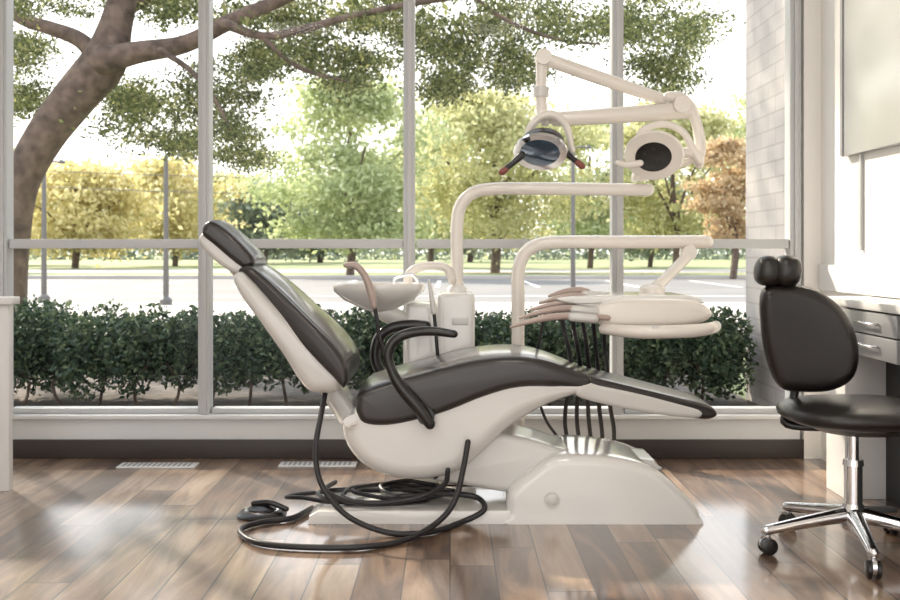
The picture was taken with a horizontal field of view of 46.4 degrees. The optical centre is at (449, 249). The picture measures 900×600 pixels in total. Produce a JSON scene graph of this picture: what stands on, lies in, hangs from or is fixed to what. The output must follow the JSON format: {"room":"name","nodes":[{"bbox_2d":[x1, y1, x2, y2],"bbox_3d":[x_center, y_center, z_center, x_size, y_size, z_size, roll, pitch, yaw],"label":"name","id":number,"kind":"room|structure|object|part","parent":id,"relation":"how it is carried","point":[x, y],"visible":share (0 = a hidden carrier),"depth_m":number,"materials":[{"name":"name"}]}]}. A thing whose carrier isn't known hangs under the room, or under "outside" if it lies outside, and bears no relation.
{"room":"dental clinic","nodes":[
{"label":"dental clinic","id":0,"kind":"room"},
{"bbox_2d":[13,420,799,438],"bbox_3d":[-0.800,0.858,4.860,4.800,0.185,0.120,0,0,0],"label":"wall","id":1,"kind":"structure","parent":0,"point":[22,429],"depth_m":4.80,"materials":[{"name":"white paint"}]},
{"bbox_2d":[0,0,13,406],"bbox_3d":[-2.049,-0.600,4.824,0.052,2.700,0.092,0,0,0],"label":"window frame","id":2,"kind":"structure","parent":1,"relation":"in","point":[1,1],"depth_m":4.80,"materials":[{"name":"silver metal"}]},
{"bbox_3d":[-2.049,-0.600,4.830,0.052,2.700,0.080,0,0,0],"label":"mullion","id":3,"kind":"part","parent":2,"relation":"part of","materials":[{"name":"grey metal"}]},
{"bbox_2d":[9,0,402,414],"bbox_3d":[-1.115,-0.600,4.829,1.800,2.700,0.102,0,0,0],"label":"window frame","id":4,"kind":"structure","parent":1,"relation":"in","point":[203,2],"depth_m":4.80,"materials":[{"name":"silver metal"}]},
{"bbox_3d":[-1.583,-0.029,4.840,0.863,0.043,0.080,0,0,0],"label":"middle rail","id":5,"kind":"part","parent":4,"relation":"part of","materials":[{"name":"grey metal"}]},
{"bbox_3d":[-1.583,0.738,4.843,0.863,0.025,0.075,0,0,0],"label":"bottom rail","id":6,"kind":"part","parent":4,"relation":"part of","materials":[{"name":"white metal"}]},
{"bbox_3d":[-1.124,-0.600,4.830,0.052,2.700,0.080,0,0,0],"label":"mullion","id":7,"kind":"part","parent":4,"relation":"part of","materials":[{"name":"grey metal"}]},
{"bbox_3d":[-0.652,0.738,4.843,0.875,0.025,0.075,0,0,0],"label":"bottom rail","id":8,"kind":"part","parent":4,"relation":"part of","materials":[{"name":"white metal"}]},
{"bbox_3d":[-0.652,-0.029,4.840,0.875,0.043,0.080,0,0,0],"label":"middle rail","id":9,"kind":"part","parent":4,"relation":"part of","materials":[{"name":"grey metal"}]},
{"bbox_2d":[13,413,780,419],"bbox_3d":[-0.794,0.760,4.798,4.812,0.020,0.065,0,0,0],"label":"sill","id":10,"kind":"structure","parent":1,"relation":"on","point":[210,416],"depth_m":4.76,"materials":[{"name":"white paint"}]},
{"bbox_2d":[13,439,803,457],"bbox_3d":[-0.770,0.907,4.791,4.860,0.085,0.018,0,0,0],"label":"baseboard","id":11,"kind":"structure","parent":1,"relation":"attached to","point":[22,448],"depth_m":4.78,"materials":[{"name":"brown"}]},
{"bbox_2d":[403,0,414,363],"bbox_3d":[-0.187,-0.600,4.824,0.052,2.700,0.092,0,0,0],"label":"window frame","id":12,"kind":"structure","parent":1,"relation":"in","point":[409,2],"depth_m":4.79,"materials":[{"name":"silver metal"}]},
{"bbox_3d":[-0.187,-0.600,4.830,0.052,2.700,0.080,0,0,0],"label":"mullion","id":13,"kind":"part","parent":12,"relation":"part of","materials":[{"name":"grey metal"}]},
{"bbox_2d":[417,0,623,414],"bbox_3d":[0.320,-0.600,4.829,0.945,2.700,0.102,0,0,0],"label":"window frame","id":14,"kind":"structure","parent":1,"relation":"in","point":[618,2],"depth_m":4.79,"materials":[{"name":"silver metal"}]},
{"bbox_3d":[0.292,-0.029,4.840,0.891,0.043,0.080,0,0,0],"label":"middle rail","id":15,"kind":"part","parent":14,"relation":"part of","materials":[{"name":"grey metal"}]},
{"bbox_3d":[0.292,0.738,4.843,0.891,0.025,0.075,0,0,0],"label":"bottom rail","id":16,"kind":"part","parent":14,"relation":"part of","materials":[{"name":"white metal"}]},
{"bbox_3d":[0.766,-0.600,4.830,0.052,2.700,0.080,0,0,0],"label":"mullion","id":17,"kind":"part","parent":14,"relation":"part of","materials":[{"name":"grey metal"}]},
{"bbox_2d":[624,0,800,413],"bbox_3d":[1.202,-0.600,4.829,0.804,2.700,0.102,0,0,0],"label":"window frame","id":18,"kind":"structure","parent":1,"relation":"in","point":[796,2],"depth_m":4.79,"materials":[{"name":"silver metal"}]},
{"bbox_3d":[1.175,0.738,4.843,0.750,0.025,0.075,0,0,0],"label":"bottom rail","id":19,"kind":"part","parent":18,"relation":"part of","materials":[{"name":"white metal"}]},
{"bbox_3d":[1.175,-0.029,4.840,0.750,0.043,0.080,0,0,0],"label":"middle rail","id":20,"kind":"part","parent":18,"relation":"part of","materials":[{"name":"grey metal"}]},
{"bbox_3d":[1.578,-0.600,4.830,0.052,2.700,0.080,0,0,0],"label":"mullion","id":21,"kind":"part","parent":18,"relation":"part of","materials":[{"name":"grey metal"}]},
{"bbox_2d":[0,458,899,599],"bbox_3d":[-0.705,0.980,1.210,4.990,0.060,7.420,0,0,0],"label":"floor","id":22,"kind":"structure","parent":0,"point":[71,528],"depth_m":3.34,"materials":[{"name":"brown wood"}]},
{"bbox_2d":[0,296,19,490],"bbox_3d":[-2.458,0.568,4.150,1.485,0.765,0.080,0,0,0],"label":"panel","id":23,"kind":"object","parent":22,"relation":"on","point":[6,311],"depth_m":4.13,"materials":[{"name":"white laminate"}]},
{"bbox_3d":[-2.458,0.200,4.150,1.485,0.030,0.080,0,0,0],"label":"cap","id":24,"kind":"part","parent":23,"relation":"part of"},
{"bbox_2d":[116,462,198,467],"bbox_3d":[-1.284,0.946,4.618,0.340,0.008,0.100,0,0,0],"label":"floor vent","id":25,"kind":"object","parent":22,"relation":"in","point":[124,464],"visible":1,"depth_m":4.60,"materials":[{"name":"white metal"}]},
{"bbox_2d":[237,500,288,521],"bbox_3d":[-0.665,0.920,3.750,0.188,0.061,0.176,0,0,0],"label":"foot pedal","id":26,"kind":"object","parent":22,"relation":"on","point":[259,509],"visible":1,"depth_m":3.72,"materials":[{"name":"black plastic"}]},
{"bbox_3d":[-0.641,0.910,3.740,0.141,0.041,0.020,0,0,9],"label":"lever","id":27,"kind":"part","parent":26,"relation":"part of","materials":[{"name":"black plastic"}]},
{"bbox_2d":[278,461,356,466],"bbox_3d":[-0.583,0.946,4.639,0.340,0.008,0.100,0,0,0],"label":"floor vent","id":28,"kind":"object","parent":22,"relation":"in","point":[283,463],"visible":0.97,"depth_m":4.62,"materials":[{"name":"white metal"}]},
{"bbox_2d":[237,393,487,550],"bbox_3d":[-0.291,0.726,3.637,0.844,0.450,0.679,0,0,0],"label":"cables","id":29,"kind":"object","parent":22,"relation":"on","point":[418,493],"visible":0.99,"depth_m":3.63,"materials":[{"name":"black rubber"}]},
{"bbox_2d":[199,220,716,523],"bbox_3d":[0.024,0.420,3.899,1.860,1.066,0.604,0,0,0],"label":"dental chair","id":30,"kind":"object","parent":22,"relation":"on","point":[415,419],"visible":1,"depth_m":3.65,"materials":[{"name":"white plastic"}]},
{"bbox_2d":[202,220,265,266],"bbox_3d":[-0.798,-0.022,3.900,0.204,0.180,0.280,0,0,0],"label":"cushion","id":31,"kind":"object","parent":30,"relation":"on","point":[226,244],"depth_m":3.77,"materials":[{"name":"black leather"}]},
{"bbox_2d":[239,265,359,387],"bbox_3d":[-0.555,0.266,3.900,0.402,0.428,0.525,0,0,0],"label":"cushion","id":32,"kind":"object","parent":30,"relation":"on","point":[319,351],"depth_m":3.67,"materials":[{"name":"black leather"}]},
{"bbox_3d":[-0.197,0.448,4.180,0.245,0.341,0.042,0,0,0],"label":"armrest","id":33,"kind":"part","parent":30,"relation":"part of","materials":[{"name":"black plastic"}]},
{"bbox_3d":[-0.139,0.928,3.830,0.707,0.047,0.380,0,0,0],"label":"plate","id":34,"kind":"part","parent":30,"relation":"part of","materials":[{"name":"white metal"}]},
{"bbox_3d":[-0.102,0.441,3.620,0.259,0.357,0.046,0,0,0],"label":"armrest","id":35,"kind":"part","parent":30,"relation":"part of","materials":[{"name":"black plastic"}]},
{"bbox_2d":[356,344,590,424],"bbox_3d":[0.085,0.488,3.900,0.831,0.249,0.524,0,0,0],"label":"seat cushion","id":36,"kind":"object","parent":30,"relation":"on","point":[494,384],"depth_m":3.65,"materials":[{"name":"black leather"}]},
{"bbox_3d":[0.221,0.757,3.870,0.575,0.213,0.310,0,0,0],"label":"lift arm","id":37,"kind":"part","parent":30,"relation":"part of","materials":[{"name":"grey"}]},
{"bbox_3d":[0.575,0.754,3.870,0.364,0.064,0.240,0,0,0],"label":"lift arm","id":38,"kind":"part","parent":30,"relation":"part of","materials":[{"name":"grey"}]},
{"bbox_2d":[581,365,716,418],"bbox_3d":[0.689,0.513,3.900,0.530,0.178,0.479,0,0,0],"label":"cushion","id":39,"kind":"object","parent":30,"relation":"on","point":[598,386],"depth_m":3.70,"materials":[{"name":"black leather"}]},
{"bbox_2d":[332,182,720,484],"bbox_3d":[0.286,0.345,4.075,1.538,1.247,0.649,0,0,5],"label":"dental delivery unit","id":40,"kind":"object","parent":22,"relation":"on","point":[651,312],"visible":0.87,"depth_m":4.20,"materials":[{"name":"white plastic"}]},
{"bbox_2d":[332,282,424,311],"bbox_3d":[-0.285,0.192,4.220,0.374,0.118,0.299,0,0,0],"label":"bowl","id":41,"kind":"object","parent":40,"relation":"on","point":[390,296],"depth_m":4.13,"materials":[{"name":"white ceramic"}]},
{"bbox_2d":[371,308,407,323],"bbox_3d":[-0.204,0.318,4.264,0.255,0.223,0.100,0,0,-31],"label":"bowl","id":42,"kind":"object","parent":40,"relation":"on","point":[389,315],"depth_m":4.20,"materials":[{"name":"white ceramic"}]},
{"bbox_2d":[392,273,420,283],"bbox_3d":[-0.172,0.119,4.200,0.118,0.055,0.014,0,0,0],"label":"faucet","id":43,"kind":"object","parent":40,"relation":"on","point":[414,276],"depth_m":4.19,"materials":[{"name":"silver metal"}]},
{"bbox_3d":[-0.082,0.127,4.270,0.216,0.160,0.039,0,0,0],"label":"water spout","id":44,"kind":"part","parent":40,"relation":"part of","materials":[{"name":"beige ceramic"}]},
{"bbox_2d":[499,48,705,181],"bbox_3d":[0.614,-0.547,4.206,0.844,0.536,0.260,0,0,0],"label":"light","id":45,"kind":"object","parent":40,"relation":"attached to","point":[651,154],"visible":1,"depth_m":4.22,"materials":[{"name":"white plastic"}]},
{"bbox_3d":[0.249,-0.347,4.160,0.103,0.091,0.032,0,0,0],"label":"handle","id":46,"kind":"part","parent":45,"relation":"part of","materials":[{"name":"black plastic"}]},
{"bbox_3d":[0.381,-0.656,4.280,0.064,0.304,0.052,0,0,0],"label":"drop post","id":47,"kind":"part","parent":45,"relation":"part of","materials":[{"name":"beige ceramic"}]},
{"bbox_3d":[0.484,-0.374,4.210,0.106,0.090,0.036,0,0,0],"label":"handle","id":48,"kind":"part","parent":45,"relation":"part of","materials":[{"name":"black plastic"}]},
{"bbox_3d":[0.620,-0.701,4.280,0.536,0.218,0.057,0,0,0],"label":"balance arm","id":49,"kind":"part","parent":45,"relation":"part of","materials":[{"name":"beige ceramic"}]},
{"bbox_3d":[0.703,-0.554,4.270,0.603,0.102,0.072,0,0,0],"label":"balance arm","id":50,"kind":"part","parent":45,"relation":"part of","materials":[{"name":"beige ceramic"}]},
{"bbox_2d":[511,235,720,425],"bbox_3d":[0.644,0.454,4.046,0.871,1.029,0.648,0,0,0],"label":"tray","id":51,"kind":"object","parent":40,"relation":"on","point":[651,312],"depth_m":3.89,"materials":[{"name":"white plastic"}]},
{"bbox_2d":[753,255,899,578],"bbox_3d":[1.260,0.483,3.307,0.587,0.933,0.590,0,0,0],"label":"stool","id":52,"kind":"object","parent":22,"relation":"on","point":[810,344],"visible":1,"depth_m":3.30,"materials":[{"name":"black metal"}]},
{"bbox_2d":[759,535,776,547],"bbox_3d":[0.993,0.916,3.280,0.053,0.053,0.012,0,0,-8],"label":"hood","id":53,"kind":"object","parent":52,"relation":"attached to","point":[766,541],"depth_m":3.26,"materials":[{"name":"black plastic"}]},
{"bbox_2d":[782,511,793,518],"bbox_3d":[1.150,0.916,3.576,0.012,0.053,0.053,0,0,-26],"label":"hood","id":54,"kind":"object","parent":52,"relation":"attached to","point":[785,514],"depth_m":3.56,"materials":[{"name":"black plastic"}]},
{"bbox_3d":[1.174,0.483,3.391,0.209,0.194,0.096,0,0,13],"label":"stem","id":55,"kind":"part","parent":52,"relation":"part of","materials":[{"name":"black plastic"}]},
{"bbox_3d":[1.126,0.850,3.304,0.312,0.082,0.052,0,0,-6],"label":"leg","id":56,"kind":"part","parent":52,"relation":"part of","materials":[{"name":"silver metal"}]},
{"bbox_3d":[1.140,0.281,3.357,0.307,0.349,0.135,0,0,0],"label":"backrest","id":57,"kind":"part","parent":52,"relation":"part of","materials":[{"name":"black leather"}]},
{"bbox_3d":[1.205,0.850,3.453,0.052,0.082,0.312,0,0,-28],"label":"leg","id":58,"kind":"part","parent":52,"relation":"part of","materials":[{"name":"silver metal"}]},
{"bbox_3d":[1.295,0.513,3.320,0.490,0.086,0.450,0,0,0],"label":"seat","id":59,"kind":"part","parent":52,"relation":"part of","materials":[{"name":"black leather"}]},
{"bbox_3d":[1.254,0.850,3.172,0.052,0.082,0.312,0,0,8],"label":"leg","id":60,"kind":"part","parent":52,"relation":"part of","materials":[{"name":"silver metal"}]},
{"bbox_2d":[869,558,877,575],"bbox_3d":[1.226,0.916,3.039,0.012,0.053,0.053,0,0,10],"label":"hood","id":61,"kind":"object","parent":52,"relation":"attached to","point":[873,562],"depth_m":3.02,"materials":[{"name":"silver metal"}]},
{"bbox_3d":[1.379,0.850,3.428,0.052,0.082,0.312,0,0,44],"label":"leg","id":62,"kind":"part","parent":52,"relation":"part of","materials":[{"name":"silver metal"}]},
{"bbox_3d":[1.405,0.850,3.245,0.312,0.082,0.052,0,0,30],"label":"leg","id":63,"kind":"part","parent":52,"relation":"part of","materials":[{"name":"silver metal"}]},
{"bbox_2d":[826,296,899,506],"bbox_3d":[1.579,0.568,3.360,0.218,0.765,1.720,0,0,0],"label":"desk","id":64,"kind":"object","parent":22,"relation":"on","point":[875,321],"visible":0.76,"depth_m":3.99,"materials":[{"name":"white laminate"}]},
{"bbox_2d":[828,296,899,314],"bbox_3d":[1.589,0.200,3.360,0.198,0.030,1.720,0,0,0],"label":"countertop","id":65,"kind":"structure","parent":64,"relation":"on","point":[879,304],"depth_m":3.82,"materials":[{"name":"white laminate"}]},
{"bbox_3d":[1.487,0.260,3.755,0.032,0.010,0.187,0,0,0],"label":"handle","id":66,"kind":"part","parent":64,"relation":"part of","materials":[{"name":"silver metal"}]},
{"bbox_3d":[1.487,0.340,3.755,0.032,0.010,0.187,0,0,0],"label":"handle","id":67,"kind":"part","parent":64,"relation":"part of","materials":[{"name":"silver metal"}]},
{"bbox_3d":[1.506,0.261,3.755,0.016,0.078,0.470,0,0,0],"label":"drawer","id":68,"kind":"part","parent":64,"relation":"part of","materials":[{"name":"grey wood"}]},
{"bbox_3d":[1.506,0.345,3.755,0.016,0.080,0.470,0,0,0],"label":"drawer","id":69,"kind":"part","parent":64,"relation":"part of","materials":[{"name":"grey wood"}]},
{"bbox_2d":[800,0,820,458],"bbox_3d":[1.651,-0.500,4.850,0.078,2.900,0.140,0,0,0],"label":"pier","id":70,"kind":"object","parent":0,"point":[810,9],"visible":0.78,"depth_m":4.78,"materials":[{"name":"paint"}]},
{"bbox_2d":[821,0,899,460],"bbox_3d":[1.750,-0.550,1.225,0.120,3.000,7.450,0,0,0],"label":"wall","id":71,"kind":"structure","parent":0,"point":[881,167],"depth_m":4.49,"materials":[{"name":"paint"}]},
{"bbox_2d":[819,264,899,297],"bbox_3d":[1.679,0.122,3.625,0.019,0.115,2.250,0,0,0],"label":"trim","id":72,"kind":"structure","parent":71,"relation":"attached to","point":[865,280],"depth_m":4.26,"materials":[{"name":"white laminate"}]},
{"bbox_2d":[859,154,862,249],"bbox_3d":[1.683,-0.197,4.298,0.011,0.394,0.015,0,0,0],"label":"trim","id":73,"kind":"structure","parent":71,"relation":"attached to","point":[860,155],"depth_m":4.29,"materials":[{"name":"grey glass"}]},
{"bbox_2d":[840,0,899,156],"bbox_3d":[1.671,-0.973,3.680,0.035,1.155,1.560,0,0,0],"label":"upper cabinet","id":74,"kind":"object","parent":71,"relation":"attached to","point":[869,29],"visible":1,"depth_m":4.17,"materials":[{"name":"grey glass"}]},
{"label":"outside","id":75,"kind":"structure","parent":0,"visible":0},
{"bbox_2d":[46,171,681,197],"bbox_3d":[0.000,-3.944,52.500,90.040,2.652,0.038,0,0,0],"label":"power line","id":76,"kind":"object","parent":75,"point":[47,171],"visible":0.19,"depth_m":52.49,"materials":[{"name":"grey"}]},
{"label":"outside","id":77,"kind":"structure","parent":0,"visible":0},
{"bbox_2d":[28,269,745,272],"bbox_3d":[0.000,0.995,50.000,117.200,0.001,8.000,0,0,0],"label":"footpath","id":78,"kind":"structure","parent":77,"point":[29,270],"depth_m":48.59,"materials":[{"name":"concrete"}]},
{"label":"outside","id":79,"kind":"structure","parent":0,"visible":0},
{"bbox_2d":[28,254,758,405],"bbox_3d":[0.000,1.010,132.463,488.000,0.001,255.075,0,0,0],"label":"ground","id":80,"kind":"structure","parent":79,"point":[154,263],"depth_m":73.14,"materials":[{"name":"green plant"}]},
{"bbox_2d":[30,192,59,255],"bbox_3d":[-28.422,-2.056,70.110,9.293,6.465,6.970,0,0,-18],"label":"maple tree","id":81,"kind":"object","parent":80,"relation":"on","point":[31,249],"visible":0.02,"depth_m":70.19,"materials":[{"name":"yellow plant"}]},
{"bbox_2d":[29,151,184,267],"bbox_3d":[-20.599,-2.169,57.922,11.771,6.773,7.998,0,0,9],"label":"maple tree","id":82,"kind":"object","parent":80,"relation":"on","point":[83,213],"visible":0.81,"depth_m":57.16,"materials":[{"name":"yellow plant"}]},
{"bbox_2d":[104,152,272,265],"bbox_3d":[-17.179,-2.631,65.500,11.639,7.660,7.624,0,0,8],"label":"maple tree","id":83,"kind":"object","parent":80,"relation":"on","point":[185,218],"visible":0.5,"depth_m":64.63,"materials":[{"name":"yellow plant"}]},
{"bbox_2d":[192,170,259,233],"bbox_3d":[-17.054,-2.516,80.139,9.371,7.356,6.015,0,0,0],"label":"tree","id":84,"kind":"object","parent":80,"relation":"on","point":[227,175],"visible":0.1,"depth_m":79.38,"materials":[{"name":"green plant"}]},
{"bbox_2d":[213,176,323,263],"bbox_3d":[-12.985,-2.107,75.190,8.073,6.535,5.341,0,0,13],"label":"tree","id":85,"kind":"object","parent":80,"relation":"on","point":[249,215],"visible":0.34,"depth_m":74.01,"materials":[{"name":"green plant"}]},
{"bbox_2d":[263,203,368,262],"bbox_3d":[-10.463,-1.614,83.788,12.031,6.450,9.812,0,0,0],"label":"tree","id":86,"kind":"object","parent":80,"relation":"on","point":[321,254],"visible":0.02,"depth_m":83.45,"materials":[{"name":"green plant"}]},
{"bbox_2d":[214,69,477,274],"bbox_3d":[-3.720,-2.942,39.614,9.393,8.228,6.683,0,0,13],"label":"tree","id":87,"kind":"object","parent":80,"relation":"on","point":[363,182],"visible":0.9,"depth_m":38.97,"materials":[{"name":"green plant"}]},
{"bbox_2d":[14,0,745,322],"bbox_3d":[-2.292,-3.128,11.690,11.501,9.106,7.513,0,0,-7],"label":"oak tree","id":88,"kind":"object","parent":80,"relation":"on","point":[95,75],"visible":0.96,"depth_m":11.01,"materials":[{"name":"green plant"}]},
{"bbox_2d":[14,375,757,407],"bbox_3d":[-6.510,1.000,6.715,16.980,0.001,3.570,0,0,0],"label":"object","id":89,"kind":"structure","parent":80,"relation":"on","point":[157,395],"depth_m":7.12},
{"bbox_2d":[14,294,759,405],"bbox_3d":[-1.421,0.654,6.889,6.770,0.713,1.145,0,0,0],"label":"hedge","id":90,"kind":"object","parent":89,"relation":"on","point":[52,342],"visible":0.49,"depth_m":6.60,"materials":[{"name":"green plant"}]},
{"bbox_3d":[-2.729,0.865,6.695,0.125,0.289,0.032,0,0,10],"label":"stem","id":91,"kind":"part","parent":90,"relation":"part of","materials":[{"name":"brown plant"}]},
{"bbox_3d":[-2.466,0.865,6.696,0.150,0.290,0.032,0,0,-9],"label":"stem","id":92,"kind":"part","parent":90,"relation":"part of","materials":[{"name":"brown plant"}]},
{"bbox_3d":[-2.196,0.865,6.690,0.107,0.290,0.038,0,0,0],"label":"stem","id":93,"kind":"part","parent":90,"relation":"part of","materials":[{"name":"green plant"}]},
{"bbox_3d":[-1.964,0.865,6.690,0.110,0.290,0.038,0,0,0],"label":"stem","id":94,"kind":"part","parent":90,"relation":"part of","materials":[{"name":"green plant"}]},
{"bbox_3d":[-1.763,0.865,6.695,0.114,0.289,0.030,0,0,13],"label":"stem","id":95,"kind":"part","parent":90,"relation":"part of","materials":[{"name":"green plant"}]},
{"bbox_3d":[-1.490,0.865,6.690,0.080,0.290,0.037,0,0,0],"label":"stem","id":96,"kind":"part","parent":90,"relation":"part of","materials":[{"name":"green plant"}]},
{"bbox_3d":[-1.272,0.865,6.690,0.021,0.290,0.045,0,0,-33],"label":"stem","id":97,"kind":"part","parent":90,"relation":"part of","materials":[{"name":"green plant"}]},
{"bbox_3d":[-1.054,0.865,6.690,0.048,0.290,0.037,0,0,0],"label":"stem","id":98,"kind":"part","parent":90,"relation":"part of","materials":[{"name":"green plant"}]},
{"bbox_3d":[1.594,0.865,6.695,0.062,0.290,0.034,0,0,28],"label":"stem","id":99,"kind":"part","parent":90,"relation":"part of","materials":[{"name":"brown plant"}]},
{"bbox_2d":[28,275,745,278],"bbox_3d":[0.000,0.940,36.125,80.000,0.140,0.250,0,0,0],"label":"kerb","id":100,"kind":"object","parent":80,"relation":"on","point":[29,276],"depth_m":36.00,"materials":[{"name":"concrete"}]},
{"bbox_2d":[29,222,745,259],"bbox_3d":[2.560,-0.362,111.982,152.980,7.276,11.996,0,0,0],"label":"shrubs","id":101,"kind":"object","parent":80,"relation":"on","point":[703,252],"visible":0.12,"depth_m":110.07,"materials":[{"name":"green plant"}]},
{"bbox_2d":[372,124,489,261],"bbox_3d":[-0.930,-3.212,60.258,8.967,8.787,7.705,0,0,-29],"label":"tree","id":102,"kind":"object","parent":80,"relation":"on","point":[430,254],"visible":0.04,"depth_m":58.97,"materials":[{"name":"green plant"}]},
{"bbox_2d":[386,186,545,261],"bbox_3d":[1.968,-2.492,88.089,14.888,7.556,9.411,0,0,0],"label":"tree","id":103,"kind":"object","parent":80,"relation":"on","point":[471,253],"visible":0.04,"depth_m":87.52,"materials":[{"name":"green plant"}]},
{"bbox_2d":[387,79,609,272],"bbox_3d":[2.102,-3.186,45.896,11.986,8.808,8.130,0,0,9],"label":"tree","id":104,"kind":"object","parent":80,"relation":"on","point":[499,125],"visible":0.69,"depth_m":44.93,"materials":[{"name":"green plant"}]},
{"bbox_2d":[506,124,669,267],"bbox_3d":[7.369,-3.264,57.947,9.898,8.879,5.582,0,0,3],"label":"tree","id":105,"kind":"object","parent":80,"relation":"on","point":[597,228],"visible":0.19,"depth_m":56.84,"materials":[{"name":"green plant"}]},
{"bbox_2d":[562,99,745,263],"bbox_3d":[9.121,-2.730,43.774,6.802,7.752,6.518,0,0,31],"label":"tree","id":106,"kind":"object","parent":80,"relation":"on","point":[715,124],"visible":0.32,"depth_m":43.58,"materials":[{"name":"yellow plant"}]},
{"bbox_2d":[602,175,711,266],"bbox_3d":[11.855,-1.744,61.934,8.101,5.803,5.581,0,0,-2],"label":"tree","id":107,"kind":"object","parent":80,"relation":"on","point":[632,252],"visible":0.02,"depth_m":61.46,"materials":[{"name":"yellow green leaf"},{"name":"bark"}]},
{"bbox_2d":[676,134,745,278],"bbox_3d":[9.374,-1.466,36.047,3.211,5.192,2.179,0,0,10],"label":"maple tree","id":108,"kind":"object","parent":80,"relation":"on","point":[731,187],"visible":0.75,"depth_m":35.79,"materials":[{"name":"orange plant"}]},
{"bbox_2d":[697,83,745,248],"bbox_3d":[15.173,-3.341,48.003,8.419,8.941,4.671,0,0,0],"label":"tree","id":109,"kind":"object","parent":80,"relation":"on","point":[741,101],"visible":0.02,"depth_m":47.95,"materials":[{"name":"green plant"}]},
{"bbox_2d":[746,0,784,405],"bbox_3d":[2.300,-2.022,6.030,0.600,6.055,2.140,0,0,0],"label":"wall","id":110,"kind":"structure","parent":80,"relation":"on","point":[765,19],"depth_m":6.72,"materials":[{"name":"paint"}]},
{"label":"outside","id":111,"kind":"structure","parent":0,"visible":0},
{"bbox_2d":[28,279,745,301],"bbox_3d":[0.000,0.996,28.000,84.800,0.001,16.000,0,0,0],"label":"road","id":112,"kind":"structure","parent":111,"point":[105,290],"depth_m":26.48,"materials":[{"name":"grey asphalt"}]},
{"bbox_2d":[38,160,64,301],"bbox_3d":[-7.658,-0.340,20.192,0.520,2.789,0.220,0,0,0],"label":"street lamp","id":113,"kind":"object","parent":112,"relation":"on","point":[43,294],"visible":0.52,"depth_m":20.15,"materials":[{"name":"grey metal"}]},
{"bbox_3d":[-7.808,-0.310,20.192,0.110,2.729,0.105,0,0,0],"label":"post","id":114,"kind":"part","parent":113,"relation":"part of","materials":[{"name":"grey metal"}]},
{"bbox_2d":[37,281,737,286],"bbox_3d":[0.000,0.992,28.250,44.000,0.004,11.500,0,0,0],"label":"parking lines","id":115,"kind":"object","parent":112,"relation":"on","point":[438,283],"visible":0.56,"depth_m":30.13,"materials":[{"name":"white paint"}]},
{"bbox_2d":[571,145,591,286],"bbox_3d":[2.824,-0.610,22.826,0.520,3.328,0.220,0,0,0],"label":"street lamp","id":116,"kind":"object","parent":112,"relation":"on","point":[586,146],"visible":0.49,"depth_m":22.79,"materials":[{"name":"grey metal"}]},
{"bbox_3d":[2.674,-0.580,22.826,0.110,3.268,0.105,0,0,0],"label":"post","id":117,"kind":"part","parent":116,"relation":"part of","materials":[{"name":"grey metal"}]},
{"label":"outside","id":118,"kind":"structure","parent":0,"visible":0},
{"bbox_2d":[29,302,745,329],"bbox_3d":[0.000,0.995,16.000,56.000,0.001,8.000,0,0,0],"label":"pavement","id":119,"kind":"structure","parent":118,"point":[219,307],"depth_m":18.17,"materials":[{"name":"concrete"}]},
{"bbox_2d":[160,154,180,304],"bbox_3d":[-5.014,-0.359,19.091,0.520,2.827,0.220,0,0,0],"label":"street lamp","id":120,"kind":"object","parent":119,"relation":"on","point":[165,300],"visible":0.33,"depth_m":19.05,"materials":[{"name":"grey metal"}]},
{"bbox_3d":[-5.164,-0.329,19.091,0.110,2.767,0.105,0,0,0],"label":"post","id":121,"kind":"part","parent":120,"relation":"part of","materials":[{"name":"grey metal"}]}
]}

